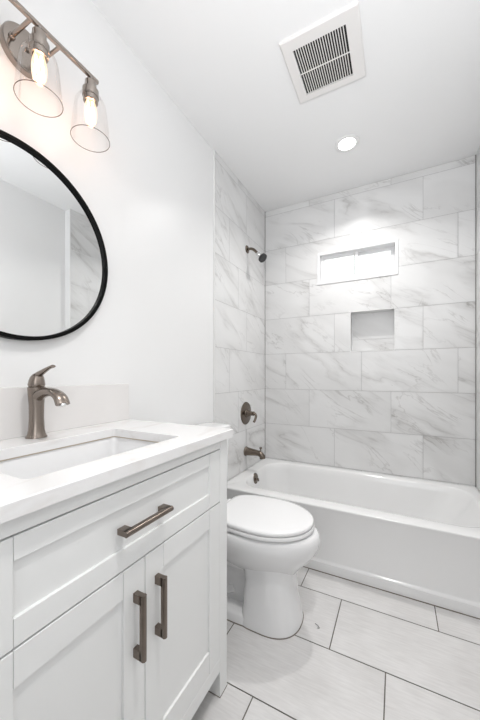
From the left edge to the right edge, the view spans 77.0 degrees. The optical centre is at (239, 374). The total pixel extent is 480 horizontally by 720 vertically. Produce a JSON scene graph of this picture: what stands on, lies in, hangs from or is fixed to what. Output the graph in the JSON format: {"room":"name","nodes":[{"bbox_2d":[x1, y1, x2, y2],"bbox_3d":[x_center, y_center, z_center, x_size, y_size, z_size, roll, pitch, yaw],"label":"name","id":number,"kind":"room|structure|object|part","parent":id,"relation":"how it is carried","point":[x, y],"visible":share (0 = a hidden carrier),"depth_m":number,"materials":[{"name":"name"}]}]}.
{"room":"bathroom","nodes":[
{"label":"bathroom","id":0,"kind":"room"},
{"bbox_2d":[0,0,212,424],"bbox_3d":[-0.514,-0.174,1.449,0.120,2.592,3.175,0,0,28],"label":"wall","id":1,"kind":"structure","parent":0,"point":[149,196],"depth_m":1.35,"materials":[{"name":"white paint"}]},
{"bbox_2d":[0,130,107,340],"bbox_3d":[-0.689,-0.420,0.951,0.030,0.620,0.620,0,0,28],"label":"round mirror","id":2,"kind":"object","parent":1,"relation":"attached to","point":[54,264],"visible":1,"depth_m":1.00,"materials":[{"name":"black mirror"}]},
{"bbox_2d":[0,0,109,152],"bbox_3d":[-0.622,-0.953,0.904,0.191,0.286,0.459,0,0,28],"label":"vanity light","id":3,"kind":"object","parent":1,"relation":"attached to","point":[30,53],"visible":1,"depth_m":0.92,"materials":[{"name":"silver metal"}]},
{"bbox_3d":[-0.650,-1.030,0.894,0.108,0.018,0.018,0,0,27],"label":"arm","id":4,"kind":"part","parent":3,"relation":"part of","materials":[{"name":"brown metal"}]},
{"bbox_3d":[-0.592,-0.904,0.888,0.041,0.107,0.041,0,0,27],"label":"bulb","id":5,"kind":"part","parent":3,"relation":"part of","materials":[{"name":"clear glass"}]},
{"bbox_2d":[29,25,49,63],"bbox_3d":[-0.592,-0.981,0.888,0.052,0.086,0.052,0,0,27],"label":"socket","id":6,"kind":"object","parent":3,"relation":"attached to","point":[39,47],"depth_m":0.88,"materials":[{"name":"silver metal"}]},
{"bbox_3d":[-0.611,-1.030,0.969,0.108,0.018,0.018,0,0,27],"label":"arm","id":7,"kind":"part","parent":3,"relation":"part of","materials":[{"name":"brown metal"}]},
{"bbox_2d":[82,76,98,107],"bbox_3d":[-0.514,-0.981,1.038,0.052,0.086,0.052,0,0,27],"label":"socket","id":8,"kind":"object","parent":3,"relation":"attached to","point":[90,93],"depth_m":1.02,"materials":[{"name":"silver metal"}]},
{"bbox_3d":[-0.514,-0.904,1.038,0.041,0.107,0.041,0,0,27],"label":"bulb","id":9,"kind":"part","parent":3,"relation":"part of","materials":[{"name":"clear glass"}]},
{"bbox_2d":[0,384,128,439],"bbox_3d":[-0.684,0.116,0.969,0.020,0.156,0.811,0,0,27],"label":"backsplash","id":10,"kind":"structure","parent":1,"relation":"attached to","point":[89,405],"depth_m":1.09,"materials":[{"name":"white stone"}]},
{"bbox_2d":[213,150,214,422],"bbox_3d":[-0.169,-0.174,1.971,0.012,2.592,0.006,0,0,28],"label":"trim","id":11,"kind":"structure","parent":1,"relation":"attached to","point":[213,150],"depth_m":1.97,"materials":[{"name":"white"}]},
{"bbox_2d":[215,151,264,481],"bbox_3d":[0.027,-0.174,2.348,0.010,2.592,0.845,0,0,28],"label":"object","id":12,"kind":"structure","parent":1,"relation":"attached to","point":[239,219],"depth_m":2.25,"materials":[{"name":"grey tile"}]},
{"bbox_2d":[241,402,256,424],"bbox_3d":[0.089,0.300,2.349,0.100,0.178,0.178,0,0,28],"label":"shower valve","id":13,"kind":"object","parent":1,"relation":"attached to","point":[246,413],"visible":1,"depth_m":2.34,"materials":[{"name":"silver metal"}]},
{"bbox_3d":[0.053,0.300,2.368,0.018,0.178,0.178,0,0,27],"label":"plate","id":14,"kind":"part","parent":13,"relation":"part of","materials":[{"name":"silver metal"}]},
{"bbox_3d":[0.093,0.321,2.342,0.087,0.095,0.052,0,0,34],"label":"lever","id":15,"kind":"part","parent":13,"relation":"part of","materials":[{"name":"silver metal"}]},
{"bbox_2d":[244,446,264,458],"bbox_3d":[0.118,0.598,2.334,0.166,0.089,0.074,0,0,28],"label":"tub spout","id":16,"kind":"object","parent":1,"relation":"attached to","point":[248,451],"visible":1,"depth_m":2.32,"materials":[{"name":"silver metal"}]},
{"bbox_2d":[245,245,266,262],"bbox_3d":[0.128,-0.949,2.348,0.168,0.155,0.073,0,0,28],"label":"sprayer","id":17,"kind":"object","parent":1,"relation":"attached to","point":[262,257],"visible":1,"depth_m":2.33,"materials":[{"name":"silver metal"}]},
{"bbox_3d":[0.109,-0.965,2.364,0.112,0.084,0.021,0,0,27],"label":"arm","id":18,"kind":"part","parent":17,"relation":"part of","materials":[{"name":"silver metal"}]},
{"bbox_2d":[91,0,479,211],"bbox_3d":[0.287,-1.530,1.105,2.000,0.120,3.305,0,0,28],"label":"ceiling","id":19,"kind":"structure","parent":0,"point":[416,105],"depth_m":1.55,"materials":[{"name":"white paint"}]},
{"bbox_2d":[279,0,365,103],"bbox_3d":[0.394,-1.463,1.402,0.330,0.014,0.330,0,0,28],"label":"ceiling vent","id":20,"kind":"object","parent":19,"relation":"in","point":[327,55],"visible":1,"depth_m":1.37,"materials":[{"name":"white plastic"}]},
{"bbox_2d":[335,134,358,152],"bbox_3d":[0.680,-1.468,1.917,0.148,0.005,0.148,0,0,28],"label":"recessed light","id":21,"kind":"object","parent":19,"relation":"in","point":[347,143],"visible":1,"depth_m":1.91,"materials":[{"name":"white"}]},
{"bbox_2d":[191,567,479,719],"bbox_3d":[0.287,1.182,1.105,2.000,0.120,3.305,0,0,28],"label":"floor","id":22,"kind":"structure","parent":0,"point":[374,654],"depth_m":1.17,"materials":[{"name":"grey tile"}]},
{"bbox_2d":[0,439,226,719],"bbox_3d":[-0.443,0.672,0.846,0.545,0.899,0.800,0,0,28],"label":"vanity cabinet","id":23,"kind":"object","parent":22,"relation":"on","point":[113,595],"visible":0.94,"depth_m":0.68,"materials":[{"name":"white paint"}]},
{"bbox_3d":[-0.321,0.713,0.585,0.020,0.540,0.348,0,0,27],"label":"door","id":24,"kind":"part","parent":23,"relation":"part of","materials":[{"name":"white paint"}]},
{"bbox_3d":[-0.243,0.239,0.742,0.026,0.033,0.702,0,0,27],"label":"rail","id":25,"kind":"part","parent":23,"relation":"part of","materials":[{"name":"white paint"}]},
{"bbox_2d":[0,384,232,523],"bbox_3d":[-0.452,0.130,0.851,0.540,0.184,0.815,0,0,28],"label":"countertop","id":26,"kind":"structure","parent":23,"relation":"on","point":[100,411],"depth_m":0.92,"materials":[{"name":"white stone"}]},
{"bbox_2d":[25,365,69,438],"bbox_3d":[-0.584,0.081,0.914,0.172,0.224,0.058,0,0,28],"label":"sink faucet","id":27,"kind":"object","parent":26,"relation":"on","point":[37,392],"visible":1,"depth_m":0.92,"materials":[{"name":"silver metal"}]},
{"bbox_3d":[-0.606,0.003,0.926,0.110,0.067,0.047,0,0,27],"label":"lever","id":28,"kind":"part","parent":27,"relation":"part of","materials":[{"name":"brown metal"}]},
{"bbox_3d":[-0.575,0.064,0.909,0.153,0.054,0.043,0,0,27],"label":"spout","id":29,"kind":"part","parent":27,"relation":"part of","materials":[{"name":"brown metal"}]},
{"bbox_2d":[0,436,158,478],"bbox_3d":[-0.427,0.296,0.828,0.344,0.146,0.490,0,0,28],"label":"undermount sink","id":30,"kind":"object","parent":26,"relation":"in","point":[29,466],"visible":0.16,"depth_m":0.94,"materials":[{"name":"white ceramic"}]},
{"bbox_3d":[-0.231,0.584,0.700,0.034,0.151,0.013,0,0,27],"label":"handle","id":31,"kind":"part","parent":23,"relation":"part of","materials":[{"name":"brown metal"}]},
{"bbox_3d":[-0.221,0.345,0.720,0.034,0.013,0.150,0,0,27],"label":"handle","id":32,"kind":"part","parent":23,"relation":"part of","materials":[{"name":"brown metal"}]},
{"bbox_3d":[-0.198,0.584,0.763,0.034,0.151,0.013,0,0,27],"label":"handle","id":33,"kind":"part","parent":23,"relation":"part of","materials":[{"name":"brown metal"}]},
{"bbox_3d":[-0.159,0.713,0.896,0.020,0.540,0.348,0,0,27],"label":"door","id":34,"kind":"part","parent":23,"relation":"part of","materials":[{"name":"white paint"}]},
{"bbox_3d":[-0.243,1.007,0.742,0.026,0.046,0.702,0,0,27],"label":"rail","id":35,"kind":"part","parent":23,"relation":"part of","materials":[{"name":"white paint"}]},
{"bbox_3d":[-0.086,0.672,1.083,0.062,0.899,0.048,0,0,27],"label":"leg","id":36,"kind":"part","parent":23,"relation":"part of","materials":[{"name":"white paint"}]},
{"bbox_2d":[196,422,319,639],"bbox_3d":[0.016,0.704,1.491,0.749,0.836,0.450,0,0,28],"label":"toilet","id":37,"kind":"object","parent":22,"relation":"on","point":[269,540],"visible":0.56,"depth_m":1.31,"materials":[{"name":"white ceramic"}]},
{"bbox_3d":[-0.228,0.303,1.618,0.200,0.034,0.450,0,0,27],"label":"tank lid","id":38,"kind":"part","parent":37,"relation":"part of","materials":[{"name":"white ceramic"}]},
{"bbox_3d":[-0.231,0.509,1.620,0.180,0.377,0.424,0,0,27],"label":"tank","id":39,"kind":"part","parent":37,"relation":"part of","materials":[{"name":"white ceramic"}]},
{"bbox_3d":[0.121,0.662,1.436,0.451,0.022,0.362,0,0,27],"label":"lid","id":40,"kind":"part","parent":37,"relation":"part of","materials":[{"name":"white plastic"}]},
{"bbox_3d":[0.117,0.687,1.438,0.469,0.023,0.368,0,0,27],"label":"seat","id":41,"kind":"part","parent":37,"relation":"part of","materials":[{"name":"white plastic"}]},
{"bbox_2d":[227,458,479,619],"bbox_3d":[0.721,0.935,2.019,1.520,0.374,0.779,0,0,28],"label":"bathtub","id":42,"kind":"object","parent":22,"relation":"on","point":[411,538],"visible":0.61,"depth_m":1.68,"materials":[{"name":"white ceramic"}]},
{"bbox_3d":[0.117,0.791,2.307,0.022,0.082,0.082,0,0,27],"label":"overflow plate","id":43,"kind":"part","parent":42,"relation":"part of","materials":[{"name":"brown metal"}]},
{"bbox_2d":[265,156,474,486],"bbox_3d":[0.967,-0.174,2.421,1.850,2.592,0.162,0,0,28],"label":"wall","id":44,"kind":"structure","parent":0,"point":[372,375],"depth_m":2.29,"materials":[{"name":"grey tile"}]},
{"bbox_2d":[317,239,397,284],"bbox_3d":[0.929,-0.875,2.410,0.596,0.267,0.116,0,0,28],"label":"window","id":45,"kind":"structure","parent":44,"relation":"in","point":[388,245],"depth_m":2.38,"materials":[{"name":"white plastic"}]},
{"bbox_3d":[0.810,-0.875,2.462,0.294,0.223,0.025,0,0,27],"label":"sash","id":46,"kind":"part","parent":45,"relation":"part of","materials":[{"name":"white plastic"}]},
{"bbox_3d":[1.055,-0.875,2.373,0.294,0.223,0.025,0,0,27],"label":"sash","id":47,"kind":"part","parent":45,"relation":"part of","materials":[{"name":"white plastic"}]},
{"bbox_2d":[475,155,475,486],"bbox_3d":[1.575,-0.361,2.014,0.006,2.217,0.006,0,0,28],"label":"trim","id":48,"kind":"structure","parent":44,"relation":"attached to","point":[475,155],"depth_m":2.01,"materials":[{"name":"grey"}]},
{"bbox_3d":[1.020,-0.174,0.650,0.120,2.592,3.175,0,0,28],"label":"wall","id":49,"kind":"structure","parent":0,"visible":0},
{"bbox_2d":[476,146,479,491],"bbox_3d":[1.418,-0.174,1.624,0.077,2.592,0.845,0,0,28],"label":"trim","id":50,"kind":"structure","parent":49,"relation":"attached to","point":[478,151],"depth_m":1.96,"materials":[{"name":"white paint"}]}
]}

